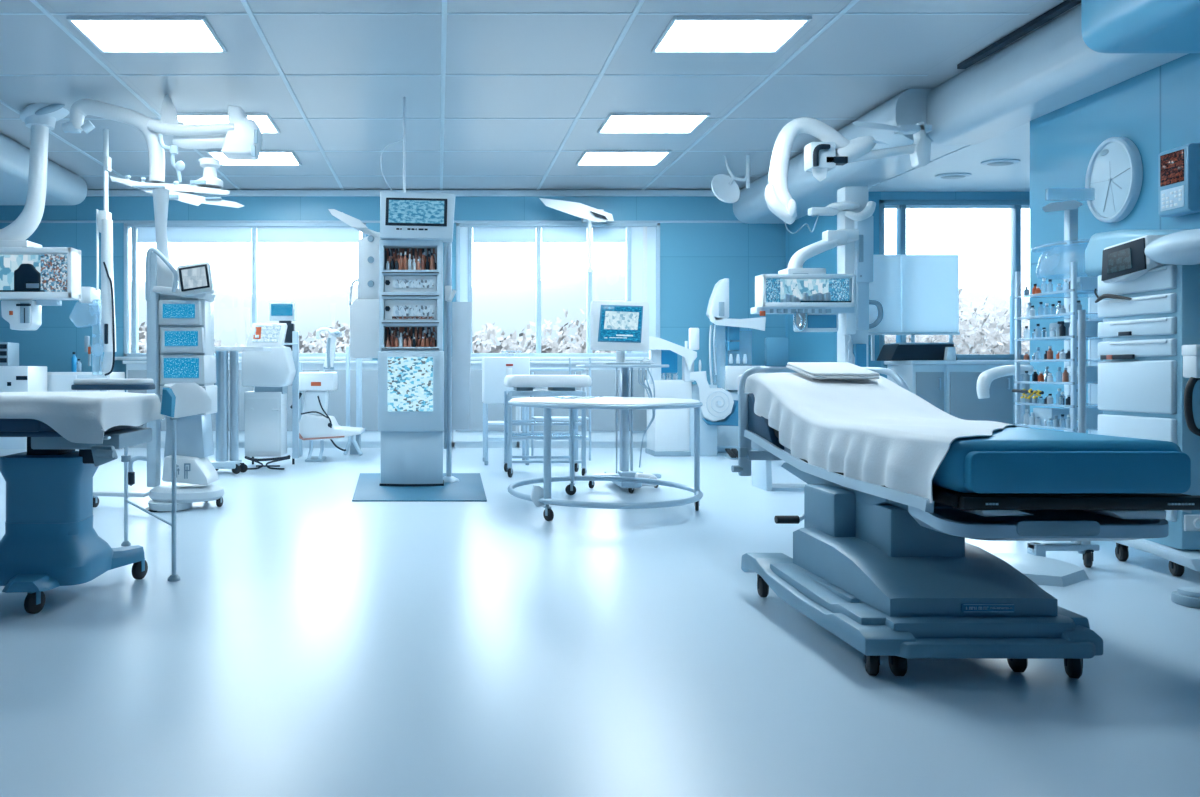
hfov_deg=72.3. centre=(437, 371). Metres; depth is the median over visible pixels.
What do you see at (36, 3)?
ceiling grid
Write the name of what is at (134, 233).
window
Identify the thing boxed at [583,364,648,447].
base cabinet
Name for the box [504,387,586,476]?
trolley
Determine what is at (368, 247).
lamp
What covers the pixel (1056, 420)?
vial
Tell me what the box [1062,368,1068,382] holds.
vial
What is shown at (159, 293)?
shelf
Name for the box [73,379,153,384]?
tray
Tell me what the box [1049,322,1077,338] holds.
box
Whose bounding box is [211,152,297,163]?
diffuser
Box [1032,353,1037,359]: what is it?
vial
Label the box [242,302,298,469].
machine
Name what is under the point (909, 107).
duct
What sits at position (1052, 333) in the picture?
vial
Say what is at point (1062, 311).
vial
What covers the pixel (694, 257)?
wall
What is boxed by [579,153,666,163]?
diffuser
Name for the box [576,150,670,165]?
recessed light
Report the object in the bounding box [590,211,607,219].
grille
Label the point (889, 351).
equipment case
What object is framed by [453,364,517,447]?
base cabinet
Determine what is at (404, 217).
monitor
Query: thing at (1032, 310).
vial
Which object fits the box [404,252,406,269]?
vial
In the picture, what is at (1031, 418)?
vial
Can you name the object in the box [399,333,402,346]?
vial
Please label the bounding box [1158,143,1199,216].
wall panel
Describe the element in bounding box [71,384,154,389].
tray
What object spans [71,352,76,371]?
bottle
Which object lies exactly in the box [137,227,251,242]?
roller blind
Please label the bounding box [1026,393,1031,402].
vial
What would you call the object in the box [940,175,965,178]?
grille
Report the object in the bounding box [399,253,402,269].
vial
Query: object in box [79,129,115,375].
column
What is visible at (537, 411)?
base cabinet
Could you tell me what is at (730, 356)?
flask
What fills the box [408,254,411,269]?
vial
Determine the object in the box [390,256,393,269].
vial
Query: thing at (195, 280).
monitor
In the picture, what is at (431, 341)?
vial
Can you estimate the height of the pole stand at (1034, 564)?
1.516 m
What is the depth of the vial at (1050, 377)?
5.40 m
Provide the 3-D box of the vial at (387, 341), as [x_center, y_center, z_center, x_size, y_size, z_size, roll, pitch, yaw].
[-0.505,-0.299,8.050,0.035,0.098,0.033,0,0,0]
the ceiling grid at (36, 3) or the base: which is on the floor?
the base
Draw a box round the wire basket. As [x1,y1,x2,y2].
[501,351,521,356]
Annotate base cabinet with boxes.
[47,372,124,450]
[126,364,166,447]
[211,364,254,447]
[287,364,321,447]
[322,364,380,447]
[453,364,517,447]
[517,364,582,447]
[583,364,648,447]
[887,365,945,411]
[946,365,1014,424]
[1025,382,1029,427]
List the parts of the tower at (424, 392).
panel, connector panel, connector panel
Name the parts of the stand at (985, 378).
arm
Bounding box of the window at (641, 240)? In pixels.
[456,223,659,356]
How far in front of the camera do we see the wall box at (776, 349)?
12.40 m
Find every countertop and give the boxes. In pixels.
[123,361,639,363]
[884,360,1029,364]
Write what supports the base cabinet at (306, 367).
on the floor
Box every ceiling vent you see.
[935,173,970,178]
[957,0,1080,68]
[981,159,1019,165]
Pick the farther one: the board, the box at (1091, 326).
the box at (1091, 326)
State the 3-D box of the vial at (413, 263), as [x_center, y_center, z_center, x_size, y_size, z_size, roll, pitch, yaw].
[-0.240,-1.079,8.050,0.035,0.118,0.033,0,0,0]
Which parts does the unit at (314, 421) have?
post, leg, leg, grip handle, seat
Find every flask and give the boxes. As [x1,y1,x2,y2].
[729,354,732,363]
[736,354,739,363]
[743,354,746,363]
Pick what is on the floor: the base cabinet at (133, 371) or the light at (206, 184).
the base cabinet at (133, 371)
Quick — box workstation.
[1085,229,1199,575]
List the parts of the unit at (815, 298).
mosaic panel, control handle, under rail, panel, control panel, bent arm, mosaic panel, post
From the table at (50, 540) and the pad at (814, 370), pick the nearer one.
the table at (50, 540)
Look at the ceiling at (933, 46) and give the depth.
7.77 m
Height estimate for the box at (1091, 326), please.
0.109 m
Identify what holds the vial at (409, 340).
in the tower at (424, 392)
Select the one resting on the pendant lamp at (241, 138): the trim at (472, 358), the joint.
the joint
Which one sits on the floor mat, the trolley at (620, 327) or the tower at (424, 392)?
the tower at (424, 392)
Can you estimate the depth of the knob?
7.99 m
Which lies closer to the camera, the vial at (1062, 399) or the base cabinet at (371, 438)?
the vial at (1062, 399)
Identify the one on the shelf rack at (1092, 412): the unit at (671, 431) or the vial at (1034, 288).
the vial at (1034, 288)
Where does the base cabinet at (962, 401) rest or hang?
on the floor
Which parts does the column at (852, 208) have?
grab handle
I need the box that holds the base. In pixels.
[1171,587,1199,608]
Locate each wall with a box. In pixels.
[0,196,785,391]
[786,192,880,375]
[881,192,1029,377]
[1030,53,1199,433]
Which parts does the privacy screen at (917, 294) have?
leg, leg, rail, leg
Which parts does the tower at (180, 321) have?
push handle, post, shadow gap trim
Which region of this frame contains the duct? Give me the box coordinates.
[1081,0,1199,52]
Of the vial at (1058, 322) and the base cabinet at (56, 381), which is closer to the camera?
the vial at (1058, 322)
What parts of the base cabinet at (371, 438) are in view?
door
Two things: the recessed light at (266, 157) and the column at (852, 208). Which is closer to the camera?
the column at (852, 208)
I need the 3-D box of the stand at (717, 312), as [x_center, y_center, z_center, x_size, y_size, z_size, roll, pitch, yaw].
[4.328,-0.096,11.650,0.898,2.493,0.500,0,0,0]
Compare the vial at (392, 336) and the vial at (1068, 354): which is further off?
the vial at (392, 336)
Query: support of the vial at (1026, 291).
on the shelf rack at (1092, 412)
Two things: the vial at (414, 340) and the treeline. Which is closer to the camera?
the vial at (414, 340)
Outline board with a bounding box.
[71,379,154,390]
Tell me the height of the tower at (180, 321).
2.720 m
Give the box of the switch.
[506,368,511,374]
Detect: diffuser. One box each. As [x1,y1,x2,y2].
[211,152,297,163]
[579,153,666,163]
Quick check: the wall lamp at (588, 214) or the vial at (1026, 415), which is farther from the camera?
the wall lamp at (588, 214)
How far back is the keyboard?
7.73 m
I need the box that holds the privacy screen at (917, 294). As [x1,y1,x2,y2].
[868,255,959,360]
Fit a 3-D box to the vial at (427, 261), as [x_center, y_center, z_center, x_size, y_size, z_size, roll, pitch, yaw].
[-0.107,-1.086,8.050,0.035,0.132,0.033,0,0,0]
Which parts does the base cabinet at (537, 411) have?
door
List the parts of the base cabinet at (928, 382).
door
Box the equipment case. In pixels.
[877,343,956,360]
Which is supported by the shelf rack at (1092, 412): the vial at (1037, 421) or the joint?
the vial at (1037, 421)
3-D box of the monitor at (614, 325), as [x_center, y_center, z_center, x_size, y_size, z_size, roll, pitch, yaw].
[1.803,-0.457,7.979,0.586,0.502,0.231,0,0,0]
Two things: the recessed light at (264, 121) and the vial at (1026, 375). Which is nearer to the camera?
the vial at (1026, 375)
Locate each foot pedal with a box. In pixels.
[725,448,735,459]
[731,448,737,458]
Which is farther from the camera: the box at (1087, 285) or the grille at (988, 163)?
the grille at (988, 163)
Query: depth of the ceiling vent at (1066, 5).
6.62 m
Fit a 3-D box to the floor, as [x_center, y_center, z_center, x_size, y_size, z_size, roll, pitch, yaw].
[1.050,1.200,5.250,16.300,0.100,14.900,0,0,0]
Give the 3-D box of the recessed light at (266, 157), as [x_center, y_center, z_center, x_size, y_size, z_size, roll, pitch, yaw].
[-2.420,-2.834,10.600,1.110,0.029,0.680,0,0,0]
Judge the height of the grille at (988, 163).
0.011 m
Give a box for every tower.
[93,188,224,511]
[328,97,471,485]
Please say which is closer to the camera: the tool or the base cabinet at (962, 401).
the tool
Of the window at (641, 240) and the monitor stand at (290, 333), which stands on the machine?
the monitor stand at (290, 333)
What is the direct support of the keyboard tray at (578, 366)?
on the trolley at (620, 327)
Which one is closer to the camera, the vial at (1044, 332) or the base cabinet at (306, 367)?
the vial at (1044, 332)
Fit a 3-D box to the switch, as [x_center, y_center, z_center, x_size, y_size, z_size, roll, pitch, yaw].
[0.877,0.000,9.848,0.068,0.098,0.008,0,0,0]
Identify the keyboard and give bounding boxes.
[603,362,650,364]
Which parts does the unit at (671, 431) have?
arm post, cyan panel, arm, arm post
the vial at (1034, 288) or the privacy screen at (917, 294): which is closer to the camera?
the vial at (1034, 288)
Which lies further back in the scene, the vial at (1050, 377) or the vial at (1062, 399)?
the vial at (1050, 377)
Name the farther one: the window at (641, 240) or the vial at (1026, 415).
the window at (641, 240)
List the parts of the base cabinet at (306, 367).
door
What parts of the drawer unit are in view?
drawer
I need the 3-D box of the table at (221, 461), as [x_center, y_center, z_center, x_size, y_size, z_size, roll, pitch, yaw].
[-2.315,0.433,9.125,0.739,1.434,0.450,0,0,0]
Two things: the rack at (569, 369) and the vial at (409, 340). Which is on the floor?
the rack at (569, 369)
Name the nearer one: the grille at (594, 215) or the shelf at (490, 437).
the shelf at (490, 437)
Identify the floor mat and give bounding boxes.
[352,473,486,501]
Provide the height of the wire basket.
0.079 m
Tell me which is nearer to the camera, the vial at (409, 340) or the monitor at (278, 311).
the vial at (409, 340)
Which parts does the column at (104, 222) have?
arm, rail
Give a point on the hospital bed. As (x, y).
(882, 561)
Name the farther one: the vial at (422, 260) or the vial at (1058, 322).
the vial at (422, 260)
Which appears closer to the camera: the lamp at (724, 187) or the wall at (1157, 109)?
the wall at (1157, 109)
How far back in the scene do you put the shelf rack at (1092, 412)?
5.49 m
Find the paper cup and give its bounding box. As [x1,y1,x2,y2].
[944,347,955,359]
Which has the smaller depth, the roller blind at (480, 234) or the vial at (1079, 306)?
the vial at (1079, 306)
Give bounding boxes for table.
[0,391,163,613]
[209,346,270,473]
[508,397,702,520]
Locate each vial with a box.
[386,259,389,269]
[386,337,389,346]
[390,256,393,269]
[390,331,393,346]
[395,258,397,269]
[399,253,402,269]
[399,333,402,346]
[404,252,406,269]
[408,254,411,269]
[408,336,411,346]
[412,259,415,269]
[412,337,415,346]
[414,252,417,269]
[421,255,424,269]
[421,337,424,346]
[426,257,428,269]
[430,253,433,269]
[430,337,433,346]
[1024,286,1029,296]
[1024,352,1029,360]
[1024,371,1029,381]
[1024,409,1029,424]
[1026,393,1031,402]
[1029,306,1034,317]
[1029,412,1034,424]
[1032,284,1037,295]
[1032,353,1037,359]
[1032,370,1037,381]
[1032,394,1037,403]
[1035,287,1040,294]
[1035,417,1040,425]
[1038,372,1043,381]
[1041,328,1046,337]
[1044,367,1049,381]
[1047,346,1052,359]
[1047,373,1052,381]
[1047,394,1052,404]
[1050,328,1055,337]
[1053,415,1058,426]
[1056,301,1060,314]
[1056,321,1061,337]
[1059,305,1065,314]
[1059,321,1065,336]
[1059,349,1065,359]
[1059,392,1065,404]
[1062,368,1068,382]
[1066,350,1070,359]
[1066,395,1070,405]
[1066,415,1070,427]
[1077,300,1081,313]
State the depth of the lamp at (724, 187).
10.49 m
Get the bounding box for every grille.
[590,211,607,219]
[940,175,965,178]
[987,162,1013,165]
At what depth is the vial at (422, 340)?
8.04 m
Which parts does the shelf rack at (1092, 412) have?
rod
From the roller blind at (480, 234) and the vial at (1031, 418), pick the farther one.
the roller blind at (480, 234)
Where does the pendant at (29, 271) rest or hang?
hanging from the ceiling at (933, 46)
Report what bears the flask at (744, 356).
on the stand at (717, 312)
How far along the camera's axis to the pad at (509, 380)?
8.69 m
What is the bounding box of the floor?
[0,446,1199,796]
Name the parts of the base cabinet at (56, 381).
door, door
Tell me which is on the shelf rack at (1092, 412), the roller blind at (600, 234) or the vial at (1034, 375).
the vial at (1034, 375)
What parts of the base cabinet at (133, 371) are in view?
door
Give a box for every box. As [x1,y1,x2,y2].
[765,338,787,364]
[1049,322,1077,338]
[1067,277,1097,293]
[1070,321,1102,337]
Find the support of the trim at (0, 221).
attached to the wall at (694, 257)
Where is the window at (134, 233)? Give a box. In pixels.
[124,223,365,356]
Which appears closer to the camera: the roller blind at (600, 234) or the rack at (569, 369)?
the rack at (569, 369)
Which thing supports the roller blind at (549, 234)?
attached to the window at (641, 240)
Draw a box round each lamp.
[62,94,262,207]
[328,209,379,305]
[539,198,613,271]
[711,154,749,202]
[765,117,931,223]
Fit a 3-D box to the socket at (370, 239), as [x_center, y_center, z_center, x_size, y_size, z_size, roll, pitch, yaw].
[-0.683,-1.126,8.121,0.070,0.527,0.022,0,0,0]
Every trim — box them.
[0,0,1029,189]
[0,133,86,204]
[0,221,742,222]
[86,190,714,195]
[115,357,371,359]
[471,357,648,359]
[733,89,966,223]
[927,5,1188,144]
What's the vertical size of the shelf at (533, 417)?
0.936 m
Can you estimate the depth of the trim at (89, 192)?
12.43 m
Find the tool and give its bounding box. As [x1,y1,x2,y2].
[1094,288,1131,302]
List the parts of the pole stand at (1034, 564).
foot arm, rail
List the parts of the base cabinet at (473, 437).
door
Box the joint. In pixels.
[189,158,222,192]
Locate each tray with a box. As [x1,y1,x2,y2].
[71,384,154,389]
[73,379,153,384]
[132,180,221,199]
[576,365,668,367]
[908,505,1168,540]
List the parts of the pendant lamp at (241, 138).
gooseneck arm, extension arm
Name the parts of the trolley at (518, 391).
leg, leg, frame, leg, leg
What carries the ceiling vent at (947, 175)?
in the ceiling at (1014, 143)
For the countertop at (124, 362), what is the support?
on the base cabinet at (371, 438)
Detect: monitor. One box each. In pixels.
[177,261,213,297]
[269,302,294,320]
[380,192,454,242]
[590,300,648,350]
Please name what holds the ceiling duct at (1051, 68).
attached to the wall at (1157, 109)
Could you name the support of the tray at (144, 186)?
on the pendant lamp at (241, 138)
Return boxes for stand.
[121,383,210,581]
[279,321,294,350]
[482,357,529,464]
[706,278,765,452]
[976,365,1033,427]
[991,310,1099,586]
[1042,200,1081,432]
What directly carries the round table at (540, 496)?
on the floor
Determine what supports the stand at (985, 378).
on the floor
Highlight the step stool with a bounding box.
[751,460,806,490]
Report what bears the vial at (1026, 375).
on the shelf rack at (1092, 412)
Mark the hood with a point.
(1098, 242)
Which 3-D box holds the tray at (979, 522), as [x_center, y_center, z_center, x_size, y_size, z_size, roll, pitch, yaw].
[2.275,0.560,3.060,0.840,0.120,0.340,0,0,0]
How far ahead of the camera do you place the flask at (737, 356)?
11.59 m
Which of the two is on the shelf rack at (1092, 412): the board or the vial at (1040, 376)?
the vial at (1040, 376)
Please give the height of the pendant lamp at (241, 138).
1.261 m
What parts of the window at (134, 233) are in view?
pane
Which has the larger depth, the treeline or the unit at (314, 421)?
the treeline
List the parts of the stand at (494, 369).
leg, leg, leg, leg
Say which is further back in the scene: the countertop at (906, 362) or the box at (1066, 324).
the countertop at (906, 362)
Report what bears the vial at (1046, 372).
on the shelf rack at (1092, 412)
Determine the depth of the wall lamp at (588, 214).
12.08 m
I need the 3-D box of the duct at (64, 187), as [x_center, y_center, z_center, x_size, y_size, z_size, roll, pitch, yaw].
[-6.035,-2.655,4.750,1.830,0.450,13.900,0,0,0]
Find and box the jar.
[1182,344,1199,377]
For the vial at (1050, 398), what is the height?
0.072 m
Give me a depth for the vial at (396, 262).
8.04 m
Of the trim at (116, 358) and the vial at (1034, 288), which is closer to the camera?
the vial at (1034, 288)
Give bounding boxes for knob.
[125,175,130,179]
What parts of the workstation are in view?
drawer, drawer, drawer, drawer, drawer, drawer, drawer pull, drawer pull, drawer pull, drawer pull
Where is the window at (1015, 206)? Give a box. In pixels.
[879,200,1029,358]
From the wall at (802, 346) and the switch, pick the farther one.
the wall at (802, 346)
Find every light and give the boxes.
[66,16,226,52]
[110,176,243,207]
[177,113,279,133]
[206,150,301,165]
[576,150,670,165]
[597,113,709,133]
[651,16,811,52]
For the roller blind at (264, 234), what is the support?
attached to the window at (134, 233)
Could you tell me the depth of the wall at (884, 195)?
10.20 m
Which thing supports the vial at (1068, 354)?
on the shelf rack at (1092, 412)
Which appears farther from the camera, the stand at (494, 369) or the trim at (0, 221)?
the trim at (0, 221)
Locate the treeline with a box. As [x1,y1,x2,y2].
[131,289,1029,353]
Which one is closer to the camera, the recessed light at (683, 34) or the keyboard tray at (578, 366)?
the recessed light at (683, 34)
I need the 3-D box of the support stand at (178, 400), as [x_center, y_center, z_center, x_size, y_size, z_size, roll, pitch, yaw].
[-1.652,0.605,4.873,0.323,1.089,1.220,0,0,-31]
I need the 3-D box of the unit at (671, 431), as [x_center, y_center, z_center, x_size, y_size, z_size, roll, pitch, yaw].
[3.459,0.265,11.041,1.258,1.770,0.637,0,0,0]
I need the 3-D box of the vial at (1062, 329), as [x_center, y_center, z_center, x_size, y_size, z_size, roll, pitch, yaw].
[4.140,-0.283,5.303,0.034,0.105,0.032,0,0,0]
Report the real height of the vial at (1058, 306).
0.096 m
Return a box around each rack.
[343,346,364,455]
[530,358,590,460]
[1012,262,1102,541]
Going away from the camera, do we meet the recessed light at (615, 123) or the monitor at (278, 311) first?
the recessed light at (615, 123)
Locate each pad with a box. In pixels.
[504,375,591,386]
[786,362,879,378]
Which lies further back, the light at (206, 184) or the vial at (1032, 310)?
the light at (206, 184)
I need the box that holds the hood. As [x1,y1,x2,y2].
[1085,230,1184,275]
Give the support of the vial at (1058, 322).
on the shelf rack at (1092, 412)
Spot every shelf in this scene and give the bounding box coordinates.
[152,286,214,301]
[488,421,525,440]
[530,368,588,439]
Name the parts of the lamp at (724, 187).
dish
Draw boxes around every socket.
[367,235,373,286]
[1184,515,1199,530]
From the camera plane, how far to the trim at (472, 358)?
12.34 m
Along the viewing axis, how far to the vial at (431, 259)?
8.04 m
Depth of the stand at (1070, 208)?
5.97 m
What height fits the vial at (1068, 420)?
0.089 m
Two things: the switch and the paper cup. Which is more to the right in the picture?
the paper cup
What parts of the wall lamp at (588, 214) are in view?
hanging stem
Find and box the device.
[0,342,18,365]
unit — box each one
[0,366,46,455]
[290,327,363,461]
[645,328,737,455]
[751,229,858,333]
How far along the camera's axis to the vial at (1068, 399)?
5.24 m
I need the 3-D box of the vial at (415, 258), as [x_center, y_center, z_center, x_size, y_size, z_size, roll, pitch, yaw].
[-0.224,-1.118,8.100,0.035,0.194,0.033,0,0,0]
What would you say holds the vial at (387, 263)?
in the tower at (424, 392)
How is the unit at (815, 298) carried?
attached to the column at (852, 208)
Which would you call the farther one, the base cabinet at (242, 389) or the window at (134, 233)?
the window at (134, 233)
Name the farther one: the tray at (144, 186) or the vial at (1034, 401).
the tray at (144, 186)
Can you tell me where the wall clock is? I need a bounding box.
[1085,137,1142,221]
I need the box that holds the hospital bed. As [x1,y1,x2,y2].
[731,366,1199,678]
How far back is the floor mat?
7.62 m
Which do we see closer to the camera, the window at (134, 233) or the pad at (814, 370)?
the pad at (814, 370)
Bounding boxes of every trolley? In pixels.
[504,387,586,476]
[576,300,668,492]
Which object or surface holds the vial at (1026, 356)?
on the shelf rack at (1092, 412)
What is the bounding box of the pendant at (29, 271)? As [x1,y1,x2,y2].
[0,103,80,329]
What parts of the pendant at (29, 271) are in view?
panel, control handle, under rail, mosaic panel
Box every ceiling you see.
[0,0,1080,189]
[868,122,1029,191]
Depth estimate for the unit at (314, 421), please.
10.30 m
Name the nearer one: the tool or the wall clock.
the tool
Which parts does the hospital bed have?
head panel, head frame, rail, name plate, mattress, panel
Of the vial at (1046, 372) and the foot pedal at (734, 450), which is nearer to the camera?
the vial at (1046, 372)
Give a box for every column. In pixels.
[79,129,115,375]
[784,186,882,366]
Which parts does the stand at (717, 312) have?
bent arm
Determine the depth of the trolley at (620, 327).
7.90 m
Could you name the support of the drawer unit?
on the floor
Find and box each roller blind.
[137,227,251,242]
[257,227,358,242]
[473,227,535,242]
[542,227,586,242]
[593,227,625,242]
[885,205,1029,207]
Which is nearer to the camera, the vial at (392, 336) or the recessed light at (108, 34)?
the recessed light at (108, 34)
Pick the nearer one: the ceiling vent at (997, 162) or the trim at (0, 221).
the ceiling vent at (997, 162)
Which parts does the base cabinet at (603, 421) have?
door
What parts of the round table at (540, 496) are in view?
leg, leg, leg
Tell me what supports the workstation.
on the floor
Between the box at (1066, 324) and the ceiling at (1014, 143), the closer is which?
the box at (1066, 324)
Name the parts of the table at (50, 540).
mattress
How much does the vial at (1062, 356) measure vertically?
0.069 m
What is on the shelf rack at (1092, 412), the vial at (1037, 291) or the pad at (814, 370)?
the vial at (1037, 291)
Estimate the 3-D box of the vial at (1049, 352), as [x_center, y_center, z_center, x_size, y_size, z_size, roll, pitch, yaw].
[4.140,-0.127,5.411,0.034,0.093,0.032,0,0,0]

